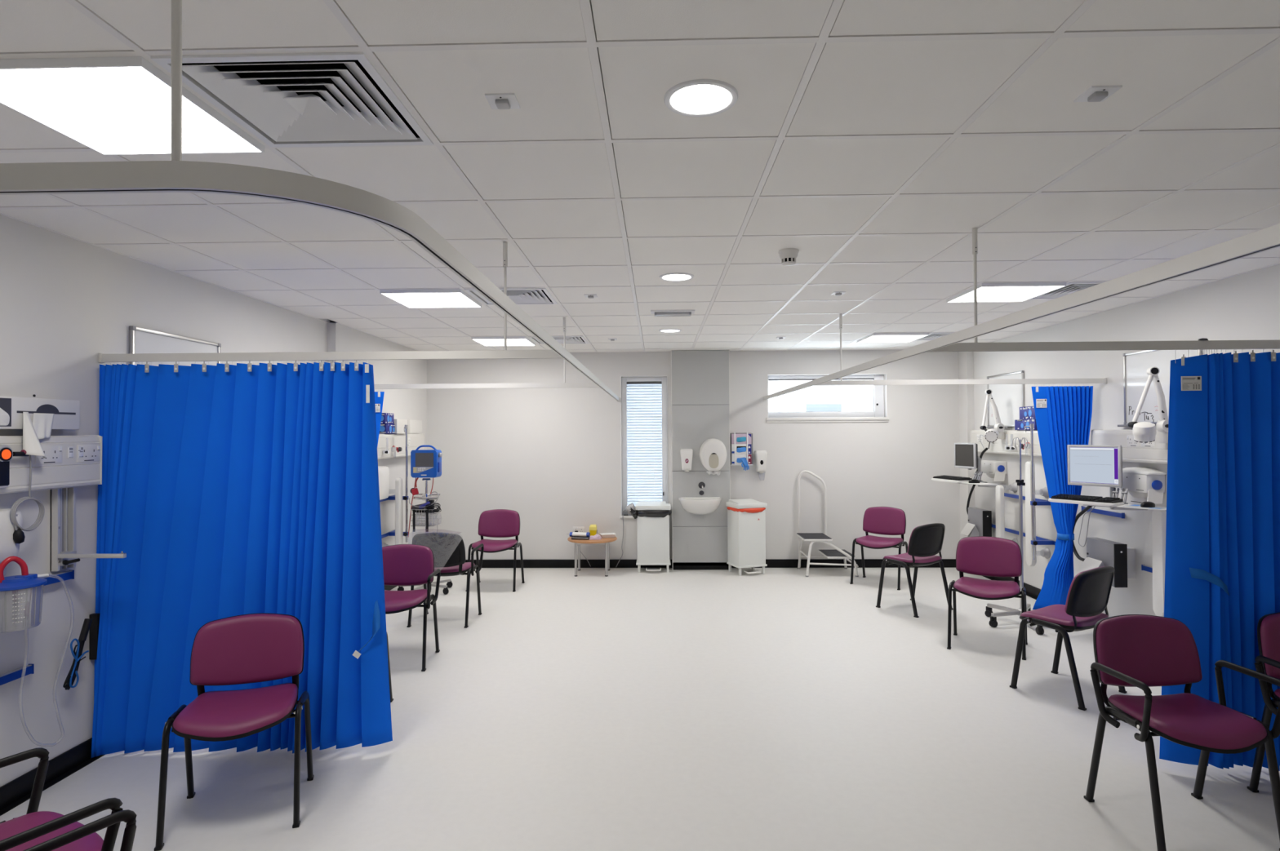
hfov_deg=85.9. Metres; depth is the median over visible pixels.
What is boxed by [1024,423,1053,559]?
pole
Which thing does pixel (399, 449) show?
suction regulator
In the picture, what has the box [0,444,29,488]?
handset
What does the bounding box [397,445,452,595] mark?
patient monitor
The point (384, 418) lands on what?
picture
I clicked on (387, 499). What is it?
rail
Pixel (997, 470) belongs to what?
dispenser
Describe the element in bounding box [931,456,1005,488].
workstation arm
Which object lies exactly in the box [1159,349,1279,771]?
curtain
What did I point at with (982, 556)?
chair
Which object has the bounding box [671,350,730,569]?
wall panel
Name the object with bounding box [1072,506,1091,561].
cable sleeve
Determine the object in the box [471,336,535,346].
recessed light
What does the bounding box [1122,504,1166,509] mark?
mat
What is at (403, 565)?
armchair
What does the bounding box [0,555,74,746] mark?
canister
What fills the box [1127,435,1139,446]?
outlet
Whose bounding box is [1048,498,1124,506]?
keyboard tray
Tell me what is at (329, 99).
ceiling vent
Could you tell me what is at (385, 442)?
bedhead trunking
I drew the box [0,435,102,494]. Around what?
bedhead trunking
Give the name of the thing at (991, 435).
lamp
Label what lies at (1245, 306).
wall
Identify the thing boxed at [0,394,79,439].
dispenser
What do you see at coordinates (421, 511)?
basket
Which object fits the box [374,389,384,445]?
curtain
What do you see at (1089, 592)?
chair
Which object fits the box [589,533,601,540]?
pack
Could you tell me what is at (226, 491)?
curtain
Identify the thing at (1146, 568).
rail
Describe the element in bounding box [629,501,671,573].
pedal bin
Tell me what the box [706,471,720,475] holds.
paper towel
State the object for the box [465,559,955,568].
baseboard
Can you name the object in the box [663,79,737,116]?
recessed light
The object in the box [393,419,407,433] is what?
upper cabinet
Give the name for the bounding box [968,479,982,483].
computer mouse
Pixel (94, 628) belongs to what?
handset
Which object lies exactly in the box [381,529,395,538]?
rail
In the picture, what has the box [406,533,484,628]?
armchair
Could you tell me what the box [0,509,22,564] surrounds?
soap dispenser
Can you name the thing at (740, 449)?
glove box
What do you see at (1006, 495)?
rail
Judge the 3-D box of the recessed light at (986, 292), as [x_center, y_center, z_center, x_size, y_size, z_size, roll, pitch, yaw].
[2.656,-0.973,5.036,0.576,0.030,0.576,0,-1,1]
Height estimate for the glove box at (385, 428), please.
0.104 m
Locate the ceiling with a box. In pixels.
[0,0,1279,352]
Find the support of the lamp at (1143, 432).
attached to the bedhead trunking at (1134, 451)
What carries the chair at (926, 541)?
on the floor
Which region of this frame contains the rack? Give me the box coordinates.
[729,432,753,465]
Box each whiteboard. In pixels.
[128,325,221,366]
[986,370,1024,428]
[1117,350,1200,426]
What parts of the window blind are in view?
head rail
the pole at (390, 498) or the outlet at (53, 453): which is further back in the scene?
the pole at (390, 498)
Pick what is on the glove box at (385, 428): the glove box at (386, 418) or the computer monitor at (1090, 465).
the glove box at (386, 418)
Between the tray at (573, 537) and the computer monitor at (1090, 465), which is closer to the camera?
the computer monitor at (1090, 465)
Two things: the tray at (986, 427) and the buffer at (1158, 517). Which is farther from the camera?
the tray at (986, 427)
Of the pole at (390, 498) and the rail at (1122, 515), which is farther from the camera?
the pole at (390, 498)
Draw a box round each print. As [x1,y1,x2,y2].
[747,444,751,453]
[747,454,751,464]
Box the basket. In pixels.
[410,508,440,526]
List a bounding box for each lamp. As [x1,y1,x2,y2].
[979,389,1004,442]
[1128,366,1168,443]
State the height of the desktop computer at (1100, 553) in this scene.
0.344 m
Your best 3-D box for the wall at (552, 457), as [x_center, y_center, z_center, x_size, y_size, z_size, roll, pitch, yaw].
[0.642,0.379,8.793,6.852,2.823,0.250,0,-1,1]
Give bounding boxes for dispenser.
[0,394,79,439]
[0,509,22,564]
[680,448,693,471]
[699,438,727,475]
[754,450,767,479]
[981,460,1007,481]
[1120,467,1166,503]
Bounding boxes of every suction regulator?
[392,445,401,452]
[1021,442,1029,449]
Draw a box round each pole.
[388,425,408,542]
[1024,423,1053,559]
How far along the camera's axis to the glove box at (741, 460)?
8.53 m
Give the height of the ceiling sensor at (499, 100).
0.026 m
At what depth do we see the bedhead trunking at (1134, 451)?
5.45 m
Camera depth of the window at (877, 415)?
8.72 m
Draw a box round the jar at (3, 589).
[0,585,43,633]
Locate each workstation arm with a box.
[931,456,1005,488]
[1048,487,1166,511]
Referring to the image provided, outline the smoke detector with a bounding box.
[777,248,799,266]
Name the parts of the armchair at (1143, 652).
leg, armrest, leg, backrest, seat, leg, armrest, leg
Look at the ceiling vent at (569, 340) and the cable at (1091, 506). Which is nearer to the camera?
the cable at (1091, 506)
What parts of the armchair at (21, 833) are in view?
armrest, seat, armrest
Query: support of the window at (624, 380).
in the wall at (552, 457)
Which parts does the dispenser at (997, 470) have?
casing, knob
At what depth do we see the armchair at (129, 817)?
1.84 m
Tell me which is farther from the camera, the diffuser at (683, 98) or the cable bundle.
the cable bundle
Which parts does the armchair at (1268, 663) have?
leg, armrest, backrest, seat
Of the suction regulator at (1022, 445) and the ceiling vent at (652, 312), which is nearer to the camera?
the ceiling vent at (652, 312)
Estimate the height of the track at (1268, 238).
0.624 m
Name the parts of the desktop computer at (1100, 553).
panel, wall plate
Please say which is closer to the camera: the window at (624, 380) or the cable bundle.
the cable bundle
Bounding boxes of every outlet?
[35,444,62,464]
[76,444,100,462]
[407,438,410,445]
[977,434,982,442]
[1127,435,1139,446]
[1141,440,1155,447]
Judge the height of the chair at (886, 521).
0.842 m
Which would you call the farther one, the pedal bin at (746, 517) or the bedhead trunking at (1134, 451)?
the pedal bin at (746, 517)
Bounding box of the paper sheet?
[22,412,45,458]
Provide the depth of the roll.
8.24 m
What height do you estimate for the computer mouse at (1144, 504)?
0.039 m
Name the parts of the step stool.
handrail, frame, frame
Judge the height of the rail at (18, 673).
0.046 m
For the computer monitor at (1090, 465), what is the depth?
5.42 m
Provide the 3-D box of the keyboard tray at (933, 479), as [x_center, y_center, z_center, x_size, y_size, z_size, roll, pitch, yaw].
[3.470,0.611,7.661,0.195,0.024,0.474,0,-1,-14]
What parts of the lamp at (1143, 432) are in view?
arm, knob, arm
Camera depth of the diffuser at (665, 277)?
4.51 m
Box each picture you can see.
[379,426,395,432]
[381,415,391,422]
[1020,421,1029,428]
[1023,409,1031,417]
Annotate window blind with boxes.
[626,381,662,506]
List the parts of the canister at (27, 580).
lid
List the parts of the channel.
clamp lever, arm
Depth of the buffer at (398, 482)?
7.25 m
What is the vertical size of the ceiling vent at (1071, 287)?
0.216 m
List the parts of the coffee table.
leg, leg, leg, leg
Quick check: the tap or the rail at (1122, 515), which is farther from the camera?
the tap
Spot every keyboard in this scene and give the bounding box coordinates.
[933,475,972,480]
[1050,493,1123,503]
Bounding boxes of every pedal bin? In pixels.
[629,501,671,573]
[725,498,767,576]
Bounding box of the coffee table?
[567,534,617,577]
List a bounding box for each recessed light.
[0,56,264,155]
[379,288,481,308]
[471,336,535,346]
[658,328,681,333]
[659,272,693,281]
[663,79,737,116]
[857,333,928,342]
[946,282,1066,302]
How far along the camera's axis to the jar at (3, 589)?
2.99 m
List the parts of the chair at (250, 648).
leg, leg, seat, backrest, leg, leg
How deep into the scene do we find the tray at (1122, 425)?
5.59 m
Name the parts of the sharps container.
lid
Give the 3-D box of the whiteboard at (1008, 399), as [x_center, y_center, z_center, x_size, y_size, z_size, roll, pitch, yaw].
[4.008,-0.272,7.602,0.055,0.601,0.801,0,-1,1]
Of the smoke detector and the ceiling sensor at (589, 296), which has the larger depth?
the ceiling sensor at (589, 296)
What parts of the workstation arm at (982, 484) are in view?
support arm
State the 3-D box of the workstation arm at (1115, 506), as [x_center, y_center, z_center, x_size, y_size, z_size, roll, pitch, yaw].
[3.667,0.488,5.271,0.585,0.346,0.771,0,-1,-33]
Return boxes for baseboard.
[0,586,396,816]
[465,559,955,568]
[983,576,1040,599]
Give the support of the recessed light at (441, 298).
in the ceiling
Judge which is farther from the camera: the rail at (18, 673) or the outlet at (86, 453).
the outlet at (86, 453)
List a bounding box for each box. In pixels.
[377,466,389,500]
[379,423,395,434]
[380,413,394,424]
[731,434,751,444]
[731,444,751,454]
[731,454,751,471]
[1014,419,1037,430]
[1019,406,1035,419]
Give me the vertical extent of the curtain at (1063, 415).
1.937 m
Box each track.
[0,0,619,401]
[763,223,1279,400]
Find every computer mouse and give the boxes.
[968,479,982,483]
[1130,501,1155,507]
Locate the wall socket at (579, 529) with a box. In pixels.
[573,527,584,532]
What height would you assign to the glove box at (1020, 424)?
0.107 m
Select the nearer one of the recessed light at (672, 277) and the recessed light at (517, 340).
the recessed light at (672, 277)
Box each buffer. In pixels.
[382,477,403,546]
[995,461,1050,566]
[1151,510,1166,617]
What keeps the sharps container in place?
on the coffee table
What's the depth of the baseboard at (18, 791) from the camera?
3.39 m
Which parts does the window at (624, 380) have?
sill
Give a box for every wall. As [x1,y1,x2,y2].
[0,214,335,787]
[327,323,426,546]
[426,350,959,559]
[973,263,1279,617]
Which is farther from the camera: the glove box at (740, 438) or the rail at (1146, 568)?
the glove box at (740, 438)
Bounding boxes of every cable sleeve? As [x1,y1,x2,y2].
[966,448,987,515]
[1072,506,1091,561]
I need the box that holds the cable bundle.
[62,618,92,690]
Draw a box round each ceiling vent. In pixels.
[151,52,433,147]
[464,288,557,305]
[528,336,588,344]
[650,310,695,316]
[913,332,955,341]
[1029,281,1105,299]
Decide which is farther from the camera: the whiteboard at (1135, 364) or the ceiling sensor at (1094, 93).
the whiteboard at (1135, 364)
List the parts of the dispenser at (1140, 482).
casing, knob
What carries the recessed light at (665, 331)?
in the ceiling
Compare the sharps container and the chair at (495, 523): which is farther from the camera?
the sharps container
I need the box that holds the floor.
[0,568,1279,850]
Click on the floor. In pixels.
(778, 709)
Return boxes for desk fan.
[626,502,635,515]
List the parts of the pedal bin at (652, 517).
lid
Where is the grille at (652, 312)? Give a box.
[650,310,695,314]
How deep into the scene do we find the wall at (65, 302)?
3.50 m
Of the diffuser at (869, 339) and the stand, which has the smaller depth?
the stand
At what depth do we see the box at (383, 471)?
7.00 m
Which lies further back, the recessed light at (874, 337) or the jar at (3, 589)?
the recessed light at (874, 337)
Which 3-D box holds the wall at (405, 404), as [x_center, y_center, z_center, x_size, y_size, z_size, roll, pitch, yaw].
[-2.778,0.436,7.511,0.078,2.723,2.485,0,-1,1]
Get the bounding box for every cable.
[616,509,626,566]
[1078,506,1095,546]
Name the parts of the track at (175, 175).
rail, cross rail, cross rail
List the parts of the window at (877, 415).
sill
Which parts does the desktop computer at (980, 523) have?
panel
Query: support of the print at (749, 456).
attached to the glove box at (741, 460)
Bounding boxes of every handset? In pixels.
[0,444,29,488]
[88,613,100,660]
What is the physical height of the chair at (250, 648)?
0.842 m
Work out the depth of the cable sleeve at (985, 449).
8.07 m
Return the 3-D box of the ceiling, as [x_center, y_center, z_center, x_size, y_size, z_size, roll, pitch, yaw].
[0.511,-1.156,3.967,7.252,0.350,9.935,0,-1,1]
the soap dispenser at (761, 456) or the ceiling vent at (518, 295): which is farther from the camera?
the soap dispenser at (761, 456)
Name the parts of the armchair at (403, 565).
seat, backrest, leg, armrest, leg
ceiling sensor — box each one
[484,93,520,109]
[584,294,597,298]
[831,291,846,295]
[1073,85,1122,102]
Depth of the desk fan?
8.64 m
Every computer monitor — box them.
[954,443,977,470]
[1066,444,1122,488]
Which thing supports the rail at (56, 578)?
attached to the wall at (65, 302)
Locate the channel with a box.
[49,487,126,571]
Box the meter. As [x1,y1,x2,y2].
[382,450,389,453]
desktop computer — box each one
[960,507,992,537]
[1076,537,1135,587]
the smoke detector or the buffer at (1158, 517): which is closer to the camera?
the smoke detector
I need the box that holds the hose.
[9,455,44,543]
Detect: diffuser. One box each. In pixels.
[661,329,678,332]
[662,274,690,279]
[670,84,731,112]
[858,335,925,342]
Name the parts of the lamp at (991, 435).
arm, arm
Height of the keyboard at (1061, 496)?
0.030 m
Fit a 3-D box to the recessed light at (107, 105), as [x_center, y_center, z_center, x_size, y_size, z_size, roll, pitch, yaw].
[-1.618,-0.978,2.143,0.576,0.030,0.576,0,-1,1]
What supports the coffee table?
on the floor
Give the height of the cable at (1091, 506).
0.411 m
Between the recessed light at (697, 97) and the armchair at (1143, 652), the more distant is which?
the armchair at (1143, 652)
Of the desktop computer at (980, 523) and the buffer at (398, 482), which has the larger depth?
the desktop computer at (980, 523)
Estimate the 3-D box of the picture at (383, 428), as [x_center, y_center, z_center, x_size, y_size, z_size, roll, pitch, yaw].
[-2.662,0.037,7.304,0.061,0.072,0.246,-1,-1,20]
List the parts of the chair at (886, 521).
leg, leg, seat, backrest, leg, leg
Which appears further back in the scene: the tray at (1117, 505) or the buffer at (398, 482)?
the buffer at (398, 482)
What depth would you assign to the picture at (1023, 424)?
7.01 m
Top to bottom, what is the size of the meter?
0.165 m
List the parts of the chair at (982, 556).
leg, leg, seat, backrest, leg, leg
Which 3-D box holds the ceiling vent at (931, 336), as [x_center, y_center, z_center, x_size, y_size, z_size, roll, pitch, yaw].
[3.316,-1.064,7.421,0.576,0.216,0.576,0,-1,1]
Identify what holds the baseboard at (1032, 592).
attached to the wall at (1245, 306)
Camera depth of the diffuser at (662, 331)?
6.91 m
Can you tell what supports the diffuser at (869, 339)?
attached to the recessed light at (874, 337)
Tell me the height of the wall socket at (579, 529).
0.086 m
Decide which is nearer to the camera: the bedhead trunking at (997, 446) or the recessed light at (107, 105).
the recessed light at (107, 105)
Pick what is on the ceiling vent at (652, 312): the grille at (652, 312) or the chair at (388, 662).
the grille at (652, 312)
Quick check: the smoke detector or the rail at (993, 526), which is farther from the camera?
the rail at (993, 526)
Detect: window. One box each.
[620,376,670,519]
[766,374,888,422]
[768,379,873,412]
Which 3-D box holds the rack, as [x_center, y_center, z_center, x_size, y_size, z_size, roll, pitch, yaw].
[1.266,0.290,8.590,0.275,0.410,0.127,0,-1,1]
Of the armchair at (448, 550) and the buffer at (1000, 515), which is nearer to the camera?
the armchair at (448, 550)
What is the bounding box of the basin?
[679,497,721,514]
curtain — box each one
[91,360,392,758]
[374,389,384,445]
[1031,383,1093,609]
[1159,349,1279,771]
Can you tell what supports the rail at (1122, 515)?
attached to the wall at (1245, 306)
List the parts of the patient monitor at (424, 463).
leg, handle, cross handle, leg, leg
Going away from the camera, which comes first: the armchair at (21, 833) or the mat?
the armchair at (21, 833)
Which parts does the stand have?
leg, leg, clamp knob, leg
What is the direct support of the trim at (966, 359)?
attached to the wall at (1245, 306)
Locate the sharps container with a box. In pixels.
[589,524,597,536]
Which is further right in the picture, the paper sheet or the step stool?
the step stool
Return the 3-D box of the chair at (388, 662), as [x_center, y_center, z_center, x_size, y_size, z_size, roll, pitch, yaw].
[-1.854,1.342,4.190,0.539,0.842,0.484,0,-1,1]
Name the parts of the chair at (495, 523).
leg, leg, seat, backrest, leg, leg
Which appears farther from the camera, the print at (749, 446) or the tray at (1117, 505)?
the print at (749, 446)
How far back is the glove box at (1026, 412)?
6.96 m
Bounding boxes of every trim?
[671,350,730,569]
[958,351,975,539]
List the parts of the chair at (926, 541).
leg, leg, seat, leg, backrest, leg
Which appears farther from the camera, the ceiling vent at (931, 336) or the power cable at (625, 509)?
the power cable at (625, 509)
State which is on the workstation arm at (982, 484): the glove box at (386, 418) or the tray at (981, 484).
the tray at (981, 484)
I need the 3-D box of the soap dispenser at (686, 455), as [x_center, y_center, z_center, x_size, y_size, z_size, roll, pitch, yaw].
[0.577,0.430,8.484,0.156,0.278,0.101,0,-1,1]
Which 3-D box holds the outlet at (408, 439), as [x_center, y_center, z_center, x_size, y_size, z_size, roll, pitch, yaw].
[-2.638,0.184,7.818,0.004,0.088,0.144,0,-1,1]
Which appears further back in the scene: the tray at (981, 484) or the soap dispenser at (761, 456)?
the soap dispenser at (761, 456)
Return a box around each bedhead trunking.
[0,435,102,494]
[377,433,424,459]
[969,430,1041,456]
[1090,429,1168,464]
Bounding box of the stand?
[984,437,1044,635]
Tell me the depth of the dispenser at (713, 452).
8.38 m
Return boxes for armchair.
[0,747,122,850]
[22,809,137,850]
[382,544,440,671]
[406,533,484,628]
[1083,614,1279,850]
[1247,612,1279,793]
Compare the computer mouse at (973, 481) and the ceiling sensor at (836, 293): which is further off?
the computer mouse at (973, 481)
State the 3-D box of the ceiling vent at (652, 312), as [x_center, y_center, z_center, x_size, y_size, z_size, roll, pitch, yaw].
[0.277,-0.947,5.805,0.370,0.040,0.140,0,-1,1]
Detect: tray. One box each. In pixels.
[571,536,590,540]
[600,533,615,538]
[931,478,968,483]
[962,482,997,485]
[986,426,1011,428]
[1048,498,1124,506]
[1115,504,1166,511]
[1117,424,1155,426]
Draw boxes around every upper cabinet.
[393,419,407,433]
[407,419,422,433]
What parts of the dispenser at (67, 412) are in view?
picture panel, hanging apron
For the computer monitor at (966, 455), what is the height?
0.302 m
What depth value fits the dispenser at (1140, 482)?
5.25 m
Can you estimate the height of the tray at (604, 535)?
0.046 m
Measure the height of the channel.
0.410 m
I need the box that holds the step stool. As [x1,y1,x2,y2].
[795,470,858,577]
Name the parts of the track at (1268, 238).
cross rail, cross rail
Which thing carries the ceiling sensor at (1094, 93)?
attached to the ceiling
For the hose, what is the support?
hanging from the bedhead trunking at (69, 461)
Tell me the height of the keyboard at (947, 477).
0.030 m
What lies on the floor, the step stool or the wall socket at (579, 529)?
the step stool
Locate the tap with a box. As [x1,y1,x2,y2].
[698,482,705,488]
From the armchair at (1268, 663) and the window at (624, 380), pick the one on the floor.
the armchair at (1268, 663)
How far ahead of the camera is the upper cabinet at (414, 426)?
8.16 m
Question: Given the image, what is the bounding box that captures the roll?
[567,532,590,537]
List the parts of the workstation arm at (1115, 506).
support arm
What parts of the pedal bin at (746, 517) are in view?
lid, leg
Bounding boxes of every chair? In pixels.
[153,613,314,850]
[386,631,393,702]
[466,509,524,591]
[849,506,910,590]
[875,523,953,617]
[946,536,1027,660]
[1009,566,1127,711]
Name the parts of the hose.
bulb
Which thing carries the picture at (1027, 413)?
attached to the glove box at (1026, 412)
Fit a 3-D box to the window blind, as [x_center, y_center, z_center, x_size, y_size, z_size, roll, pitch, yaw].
[0.058,0.243,8.814,0.453,1.611,0.028,0,-1,1]
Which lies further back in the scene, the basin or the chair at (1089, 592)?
the basin
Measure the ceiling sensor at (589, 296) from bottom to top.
0.026 m
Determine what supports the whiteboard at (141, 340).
attached to the wall at (65, 302)
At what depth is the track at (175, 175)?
1.18 m
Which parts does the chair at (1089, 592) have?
leg, leg, leg, seat, backrest, leg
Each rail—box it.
[0,664,34,685]
[6,570,74,595]
[379,494,395,502]
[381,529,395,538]
[991,524,1055,545]
[1004,492,1048,501]
[1081,506,1124,518]
[1141,564,1152,573]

